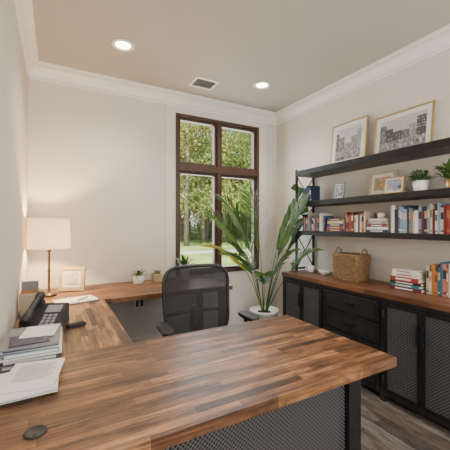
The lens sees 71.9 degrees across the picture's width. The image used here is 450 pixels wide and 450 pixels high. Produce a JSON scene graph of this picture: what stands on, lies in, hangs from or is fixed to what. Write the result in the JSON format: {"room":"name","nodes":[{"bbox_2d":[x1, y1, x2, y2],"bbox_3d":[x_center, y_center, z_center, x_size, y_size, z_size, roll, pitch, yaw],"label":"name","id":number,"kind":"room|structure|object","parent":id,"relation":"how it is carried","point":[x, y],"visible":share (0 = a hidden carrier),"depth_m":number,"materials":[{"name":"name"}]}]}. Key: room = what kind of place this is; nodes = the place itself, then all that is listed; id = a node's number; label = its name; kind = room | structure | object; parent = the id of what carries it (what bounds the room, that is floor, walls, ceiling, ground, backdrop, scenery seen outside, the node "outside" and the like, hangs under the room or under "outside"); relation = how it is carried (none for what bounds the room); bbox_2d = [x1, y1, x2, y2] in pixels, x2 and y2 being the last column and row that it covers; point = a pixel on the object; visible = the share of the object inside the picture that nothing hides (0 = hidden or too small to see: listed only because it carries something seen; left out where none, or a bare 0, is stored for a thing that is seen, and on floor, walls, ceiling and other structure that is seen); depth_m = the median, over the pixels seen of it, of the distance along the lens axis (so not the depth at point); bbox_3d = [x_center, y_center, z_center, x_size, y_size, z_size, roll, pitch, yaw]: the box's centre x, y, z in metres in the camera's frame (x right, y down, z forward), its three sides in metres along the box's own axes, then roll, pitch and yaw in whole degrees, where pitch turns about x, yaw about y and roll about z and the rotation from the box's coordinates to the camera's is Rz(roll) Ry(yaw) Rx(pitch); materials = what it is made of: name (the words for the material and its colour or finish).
{"room":"home office","nodes":[
{"label":"home office","id":0,"kind":"room"},
{"bbox_2d":[0,0,27,356],"bbox_3d":[-0.655,-0.070,0.582,0.150,2.860,5.450,0,0,-29],"label":"wall","id":1,"kind":"structure","parent":0,"point":[13,71],"depth_m":1.82,"materials":[{"name":"paint"}]},
{"bbox_2d":[14,0,37,78],"bbox_3d":[-0.516,-1.430,0.573,0.085,0.140,5.300,0,0,-29],"label":"trim","id":2,"kind":"structure","parent":1,"relation":"attached to","point":[24,8],"depth_m":2.29,"materials":[{"name":"paint"}]},
{"bbox_2d":[28,78,276,338],"bbox_3d":[-0.592,-0.070,3.638,2.896,2.860,0.150,0,0,-29],"label":"wall","id":3,"kind":"structure","parent":0,"point":[96,160],"depth_m":3.21,"materials":[{"name":"paint"}]},
{"bbox_2d":[134,300,144,309],"bbox_3d":[-0.928,0.850,3.362,0.116,0.120,0.011,0,0,-29],"label":"wall outlet","id":4,"kind":"object","parent":3,"relation":"attached to","point":[139,304],"visible":0.74,"depth_m":3.36,"materials":[{"name":"grey plastic"}]},
{"bbox_2d":[131,334,161,341],"bbox_3d":[-0.552,1.290,3.565,2.896,0.140,0.016,0,0,-29],"label":"baseboard","id":5,"kind":"structure","parent":3,"relation":"attached to","point":[157,335],"depth_m":3.39,"materials":[{"name":"paint"}]},
{"bbox_2d":[30,61,276,125],"bbox_3d":[-0.532,-1.430,3.528,2.896,0.140,0.100,0,0,-29],"label":"trim","id":6,"kind":"structure","parent":3,"relation":"attached to","point":[43,71],"depth_m":3.33,"materials":[{"name":"paint"}]},
{"bbox_2d":[165,104,265,333],"bbox_3d":[-0.063,0.000,3.829,1.393,2.720,0.022,0,0,-29],"label":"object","id":7,"kind":"structure","parent":3,"relation":"attached to","point":[243,296],"depth_m":3.90,"materials":[{"name":"paint"}]},
{"bbox_2d":[176,113,258,273],"bbox_3d":[-0.084,-0.350,3.867,1.153,1.869,0.135,0,0,-29],"label":"window","id":8,"kind":"structure","parent":3,"relation":"in","point":[216,170],"depth_m":3.81,"materials":[{"name":"brown wood"}]},
{"bbox_2d":[32,0,449,111],"bbox_3d":[0.717,-1.560,1.248,3.196,0.120,5.600,0,0,-29],"label":"ceiling","id":9,"kind":"structure","parent":0,"point":[301,48],"depth_m":2.51,"materials":[{"name":"paint"}]},
{"bbox_2d":[111,38,134,51],"bbox_3d":[-0.848,-1.493,2.580,0.188,0.010,0.188,0,0,-29],"label":"recessed light","id":10,"kind":"object","parent":9,"relation":"in","point":[123,45],"visible":1,"depth_m":2.58,"materials":[{"name":"paint"}]},
{"bbox_2d":[188,76,219,90],"bbox_3d":[-0.223,-1.493,3.275,0.260,0.011,0.220,0,0,-29],"label":"ceiling vent","id":11,"kind":"object","parent":9,"relation":"in","point":[199,82],"depth_m":3.27,"materials":[{"name":"white metal"}]},
{"bbox_2d":[253,81,270,89],"bbox_3d":[0.396,-1.493,3.317,0.188,0.010,0.188,0,0,-29],"label":"recessed light","id":12,"kind":"object","parent":9,"relation":"in","point":[260,85],"visible":1,"depth_m":3.31,"materials":[{"name":"paint"}]},
{"bbox_2d":[277,49,449,315],"bbox_3d":[2.017,-0.070,2.045,0.150,2.860,5.450,0,0,-29],"label":"wall","id":13,"kind":"structure","parent":0,"point":[304,141],"depth_m":3.03,"materials":[{"name":"paint"}]},
{"bbox_2d":[276,24,449,125],"bbox_3d":[1.943,-1.430,1.919,0.100,0.140,5.300,0,0,-29],"label":"trim","id":14,"kind":"structure","parent":13,"relation":"attached to","point":[436,42],"depth_m":2.90,"materials":[{"name":"paint"}]},
{"bbox_2d":[361,383,449,449],"bbox_3d":[0.717,1.420,1.248,3.196,0.120,5.600,0,0,-29],"label":"floor","id":15,"kind":"structure","parent":0,"point":[389,424],"depth_m":2.07,"materials":[{"name":"brown wood"}]},
{"bbox_2d":[0,275,232,365],"bbox_3d":[-0.615,0.980,2.512,1.766,0.760,1.754,0,0,-29],"label":"desk","id":16,"kind":"object","parent":15,"relation":"on","point":[102,328],"visible":0.36,"depth_m":2.10,"materials":[{"name":"brown wood"}]},
{"bbox_2d":[19,280,39,318],"bbox_3d":[-1.332,0.489,2.121,0.110,0.220,0.280,0,0,-29],"label":"file organizer","id":17,"kind":"object","parent":16,"relation":"on","point":[29,289],"visible":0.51,"depth_m":2.03,"materials":[{"name":"black metal"}]},
{"bbox_2d":[0,323,61,371],"bbox_3d":[-0.884,0.551,1.437,0.232,0.096,0.302,0,0,-26],"label":"documents","id":18,"kind":"object","parent":16,"relation":"on","point":[42,342],"visible":0.95,"depth_m":1.34,"materials":[{"name":"paper"}]},
{"bbox_2d":[18,291,68,327],"bbox_3d":[-1.045,0.500,1.778,0.198,0.197,0.282,0,0,-9],"label":"desk telephone","id":19,"kind":"object","parent":16,"relation":"on","point":[40,312],"visible":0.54,"depth_m":1.80,"materials":[{"name":"black plastic"}]},
{"bbox_2d":[26,218,70,296],"bbox_3d":[-1.496,0.269,2.635,0.328,0.660,0.328,0,0,-29],"label":"table lamp","id":20,"kind":"object","parent":16,"relation":"on","point":[48,234],"visible":0.96,"depth_m":2.50,"materials":[{"name":"white fabric"}]},
{"bbox_2d":[58,266,85,290],"bbox_3d":[-1.397,0.489,2.846,0.220,0.219,0.097,0,0,-9],"label":"picture frame","id":21,"kind":"object","parent":16,"relation":"on","point":[70,278],"visible":1,"depth_m":2.81,"materials":[{"name":"wood"}]},
{"bbox_2d":[51,295,99,304],"bbox_3d":[-1.176,0.588,2.438,0.300,0.022,0.207,0,0,-43],"label":"planner","id":22,"kind":"object","parent":16,"relation":"on","point":[86,298],"visible":0.98,"depth_m":2.43,"materials":[{"name":"paper"}]},
{"bbox_2d":[66,321,85,328],"bbox_3d":[-0.883,0.591,1.842,0.044,0.016,0.100,0,0,41],"label":"glasses case","id":23,"kind":"object","parent":16,"relation":"on","point":[76,324],"visible":1,"depth_m":1.83,"materials":[{"name":"black plastic"}]},
{"bbox_2d":[130,269,145,283],"bbox_3d":[-0.887,0.523,3.190,0.190,0.151,0.184,0,0,27],"label":"potted succulent","id":24,"kind":"object","parent":16,"relation":"on","point":[138,278],"visible":1,"depth_m":3.14,"materials":[{"name":"white ceramic"}]},
{"bbox_2d":[151,270,161,281],"bbox_3d":[-0.725,0.539,3.293,0.089,0.121,0.087,0,0,-40],"label":"succulent planter","id":25,"kind":"object","parent":16,"relation":"on","point":[155,277],"visible":1,"depth_m":3.27,"materials":[{"name":"brown wood"}]},
{"bbox_2d":[175,254,194,280],"bbox_3d":[-0.435,0.442,3.378,0.248,0.314,0.330,0,0,-29],"label":"potted snake plant","id":26,"kind":"object","parent":16,"relation":"on","point":[184,261],"visible":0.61,"depth_m":3.35,"materials":[{"name":"green plant"}]},
{"bbox_2d":[0,315,396,449],"bbox_3d":[-0.094,0.980,1.362,1.576,0.760,0.760,0,0,-29],"label":"executive desk","id":27,"kind":"object","parent":15,"relation":"on","point":[285,382],"visible":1,"depth_m":1.20,"materials":[{"name":"brown wood"}]},
{"bbox_2d":[0,357,64,404],"bbox_3d":[-0.733,0.581,1.165,0.229,0.036,0.282,0,0,-26],"label":"loose papers","id":28,"kind":"object","parent":27,"relation":"on","point":[25,380],"visible":1,"depth_m":1.13,"materials":[{"name":"white paper"}]},
{"bbox_2d":[23,424,47,439],"bbox_3d":[-0.548,0.598,0.897,0.062,0.005,0.062,0,0,-29],"label":"cable grommet","id":29,"kind":"object","parent":27,"relation":"on","point":[34,432],"visible":1,"depth_m":0.89,"materials":[{"name":"black plastic"}]},
{"bbox_2d":[156,263,259,336],"bbox_3d":[-0.134,0.833,2.238,0.729,1.052,0.623,0,0,-26],"label":"office chair","id":30,"kind":"object","parent":15,"relation":"on","point":[219,311],"visible":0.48,"depth_m":2.42,"materials":[{"name":"black fabric"}]},
{"bbox_2d":[198,184,322,318],"bbox_3d":[0.350,0.443,3.438,1.326,1.834,0.885,0,0,-7],"label":"potted palm","id":31,"kind":"object","parent":15,"relation":"on","point":[294,210],"visible":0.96,"depth_m":3.46,"materials":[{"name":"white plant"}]},
{"bbox_2d":[282,269,449,428],"bbox_3d":[1.252,0.940,2.755,0.473,0.840,1.810,0,0,-29],"label":"credenza","id":32,"kind":"object","parent":15,"relation":"on","point":[413,328],"visible":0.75,"depth_m":2.42,"materials":[{"name":"brown wood"}]},
{"bbox_2d":[305,265,313,271],"bbox_3d":[0.941,0.484,3.421,0.072,0.070,0.090,0,0,-44],"label":"ceramic mug","id":33,"kind":"object","parent":32,"relation":"on","point":[310,267],"visible":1,"depth_m":3.39,"materials":[{"name":"white ceramic"}]},
{"bbox_2d":[318,269,331,274],"bbox_3d":[1.039,0.494,3.225,0.144,0.050,0.144,0,0,-29],"label":"ceramic bowl","id":34,"kind":"object","parent":32,"relation":"on","point":[322,271],"visible":1,"depth_m":3.19,"materials":[{"name":"white ceramic"}]},
{"bbox_2d":[332,247,370,281],"bbox_3d":[1.209,0.368,2.976,0.242,0.301,0.318,0,0,-29],"label":"wicker basket","id":35,"kind":"object","parent":32,"relation":"on","point":[348,266],"visible":1,"depth_m":2.87,"materials":[{"name":"brown wicker"}]},
{"bbox_2d":[295,137,449,270],"bbox_3d":[1.345,-0.053,2.805,0.290,1.144,1.774,0,0,-29],"label":"wall shelf unit","id":36,"kind":"object","parent":32,"relation":"on","point":[439,147],"visible":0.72,"depth_m":2.68,"materials":[{"name":"black wood"}]},
{"bbox_2d":[302,186,319,200],"bbox_3d":[0.976,-0.346,3.464,0.170,0.174,0.140,0,0,-29],"label":"books","id":37,"kind":"object","parent":36,"relation":"on","point":[314,194],"visible":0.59,"depth_m":3.41,"materials":[{"name":"blue paper"}]},
{"bbox_2d":[333,182,345,198],"bbox_3d":[1.179,-0.343,3.154,0.093,0.173,0.130,0,0,-29],"label":"picture frame","id":38,"kind":"object","parent":36,"relation":"on","point":[339,188],"visible":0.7,"depth_m":3.13,"materials":[{"name":"paper"}]},
{"bbox_2d":[330,115,368,163],"bbox_3d":[1.256,-0.832,3.159,0.072,0.454,0.430,0,0,-29],"label":"framed photograph","id":39,"kind":"object","parent":36,"relation":"on","point":[349,139],"visible":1,"depth_m":3.14,"materials":[{"name":"white paper"}]},
{"bbox_2d":[303,203,449,233],"bbox_3d":[1.341,-0.050,2.803,0.181,0.230,1.652,0,0,-29],"label":"books","id":40,"kind":"object","parent":36,"relation":"on","point":[431,218],"visible":0.94,"depth_m":2.55,"materials":[{"name":"multicoloured paper"}]},
{"bbox_2d":[377,213,385,217],"bbox_3d":[1.370,-0.082,2.717,0.068,0.050,0.068,0,0,-29],"label":"vase","id":41,"kind":"object","parent":40,"relation":"on","point":[379,215],"visible":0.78,"depth_m":2.69,"materials":[{"name":"white ceramic"}]},
{"bbox_2d":[368,170,397,194],"bbox_3d":[1.432,-0.367,2.791,0.108,0.222,0.250,0,0,-29],"label":"picture frame","id":42,"kind":"object","parent":36,"relation":"on","point":[376,185],"visible":0.59,"depth_m":2.81,"materials":[{"name":"paper"}]},
{"bbox_2d":[383,175,405,193],"bbox_3d":[1.421,-0.328,2.579,0.085,0.143,0.170,0,0,-29],"label":"picture frame","id":43,"kind":"object","parent":36,"relation":"on","point":[392,184],"visible":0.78,"depth_m":2.56,"materials":[{"name":"gold metal"}]},
{"bbox_2d":[373,100,435,153],"bbox_3d":[1.521,-0.798,2.665,0.064,0.384,0.510,0,0,-29],"label":"framed photograph","id":44,"kind":"object","parent":36,"relation":"on","point":[414,125],"visible":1,"depth_m":2.63,"materials":[{"name":"white paper"}]},
{"bbox_2d":[408,169,434,190],"bbox_3d":[1.530,-0.345,2.420,0.226,0.173,0.192,0,0,-29],"label":"potted herb","id":45,"kind":"object","parent":36,"relation":"on","point":[420,182],"visible":0.98,"depth_m":2.38,"materials":[{"name":"white ceramic"}]},
{"bbox_2d":[434,158,449,187],"bbox_3d":[1.634,-0.368,2.210,0.261,0.220,0.297,0,0,43],"label":"potted fern","id":46,"kind":"object","parent":36,"relation":"on","point":[446,173],"visible":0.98,"depth_m":2.20,"materials":[{"name":"green plant"}]},
{"bbox_2d":[389,267,425,293],"bbox_3d":[1.504,0.438,2.500,0.210,0.162,0.258,0,0,-29],"label":"stacked books","id":47,"kind":"object","parent":32,"relation":"on","point":[405,279],"visible":0.91,"depth_m":2.43,"materials":[{"name":"multicoloured paper"}]},
{"bbox_2d":[426,261,449,297],"bbox_3d":[1.673,0.396,2.248,0.175,0.247,0.314,0,0,-29],"label":"upright books","id":48,"kind":"object","parent":32,"relation":"on","point":[437,275],"visible":1,"depth_m":2.28,"materials":[{"name":"multicoloured paper"}]},
{"label":"outside","id":49,"kind":"structure","parent":0,"visible":0},
{"bbox_2d":[180,229,250,267],"bbox_3d":[-16.545,1.810,61.455,150.000,0.200,116.300,0,0,-29],"label":"lawn","id":50,"kind":"structure","parent":49,"point":[203,258],"depth_m":20.79,"materials":[{"name":"green plant"}]},
{"bbox_2d":[182,220,198,239],"bbox_3d":[-5.955,-0.378,36.044,7.015,4.077,7.765,0,0,-43],"label":"shrub","id":51,"kind":"object","parent":50,"relation":"on","point":[182,220],"visible":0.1,"depth_m":35.85,"materials":[{"name":"green plant"}]},
{"bbox_2d":[182,217,199,236],"bbox_3d":[-7.287,-1.031,45.289,10.194,5.352,9.208,0,0,-24],"label":"shrub","id":52,"kind":"object","parent":50,"relation":"on","point":[182,217],"visible":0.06,"depth_m":44.34,"materials":[{"name":"green plant"}]},
{"bbox_2d":[180,123,211,240],"bbox_3d":[-4.998,-5.832,33.579,8.013,15.095,8.659,0,0,-3],"label":"deciduous tree","id":53,"kind":"object","parent":50,"relation":"on","point":[181,218],"visible":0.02,"depth_m":33.22,"materials":[{"name":"green plant"}]},
{"bbox_2d":[189,219,211,235],"bbox_3d":[-2.547,-0.552,48.338,8.414,4.418,7.601,0,0,37],"label":"shrub","id":54,"kind":"object","parent":50,"relation":"on","point":[210,219],"visible":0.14,"depth_m":47.76,"materials":[{"name":"green plant"}]},
{"bbox_2d":[183,177,228,223],"bbox_3d":[-3.276,-4.607,41.668,8.431,12.645,7.734,0,0,6],"label":"deciduous tree","id":55,"kind":"object","parent":50,"relation":"on","point":[197,215],"visible":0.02,"depth_m":41.55,"materials":[{"name":"green plant"}]},
{"bbox_2d":[180,127,241,240],"bbox_3d":[-2.020,-6.494,33.257,8.716,16.420,9.419,0,0,41],"label":"deciduous tree","id":56,"kind":"object","parent":50,"relation":"on","point":[206,220],"visible":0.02,"depth_m":33.41,"materials":[{"name":"green plant"}]},
{"bbox_2d":[180,121,244,245],"bbox_3d":[-2.642,-5.609,25.478,9.768,14.651,8.961,0,0,-37],"label":"deciduous tree","id":57,"kind":"object","parent":50,"relation":"on","point":[185,190],"visible":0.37,"depth_m":25.17,"materials":[{"name":"green plant"}]},
{"bbox_2d":[190,215,236,237],"bbox_3d":[-1.484,-0.230,40.503,6.520,3.790,7.217,0,0,0],"label":"shrub","id":58,"kind":"object","parent":50,"relation":"on","point":[210,223],"visible":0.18,"depth_m":40.37,"materials":[{"name":"green plant"}]},
{"bbox_2d":[180,123,249,242],"bbox_3d":[-2.374,-5.932,28.422,9.357,15.298,10.200,0,0,8],"label":"deciduous tree","id":59,"kind":"object","parent":50,"relation":"on","point":[228,183],"visible":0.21,"depth_m":27.89,"materials":[{"name":"green plant"}]},
{"bbox_2d":[181,127,250,242],"bbox_3d":[-0.113,-5.559,29.735,7.722,14.548,8.345,0,0,32],"label":"deciduous tree","id":60,"kind":"object","parent":50,"relation":"on","point":[232,131],"visible":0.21,"depth_m":29.26,"materials":[{"name":"green plant"}]},
{"bbox_2d":[190,128,250,177],"bbox_3d":[-1.687,-8.149,34.352,10.064,19.728,9.438,0,0,26],"label":"deciduous tree","id":61,"kind":"object","parent":50,"relation":"on","point":[205,128],"visible":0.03,"depth_m":33.80,"materials":[{"name":"green plant"}]},
{"bbox_2d":[211,213,250,238],"bbox_3d":[1.966,-1.400,40.621,11.566,6.073,10.448,0,0,-39],"label":"shrub","id":62,"kind":"object","parent":50,"relation":"on","point":[230,220],"visible":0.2,"depth_m":39.81,"materials":[{"name":"green plant"}]},
{"bbox_2d":[224,132,250,234],"bbox_3d":[2.619,-5.446,34.717,7.602,14.322,8.216,0,0,16],"label":"deciduous tree","id":63,"kind":"object","parent":50,"relation":"on","point":[241,139],"visible":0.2,"depth_m":34.08,"materials":[{"name":"green plant"}]},
{"bbox_2d":[224,131,250,216],"bbox_3d":[3.525,-5.726,30.305,8.538,14.883,7.900,0,0,6],"label":"deciduous tree","id":64,"kind":"object","parent":50,"relation":"on","point":[247,166],"visible":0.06,"depth_m":29.59,"materials":[{"name":"green plant"}]},
{"bbox_2d":[229,133,250,213],"bbox_3d":[3.321,-5.507,39.219,7.667,14.444,8.286,0,0,13],"label":"deciduous tree","id":65,"kind":"object","parent":50,"relation":"on","point":[243,133],"visible":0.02,"depth_m":38.88,"materials":[{"name":"green plant"}]},
{"bbox_2d":[234,133,250,206],"bbox_3d":[5.383,-7.120,30.459,9.380,17.672,10.137,0,0,-16],"label":"deciduous tree","id":66,"kind":"object","parent":50,"relation":"on","point":[244,133],"visible":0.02,"depth_m":29.50,"materials":[{"name":"green plant"}]},
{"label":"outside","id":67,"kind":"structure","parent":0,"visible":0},
{"bbox_2d":[180,249,248,254],"bbox_3d":[8.995,1.700,25.218,120.000,0.020,1.600,0,0,-29],"label":"driveway","id":68,"kind":"structure","parent":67,"point":[232,250],"depth_m":19.77,"materials":[{"name":"white concrete"}]}
]}

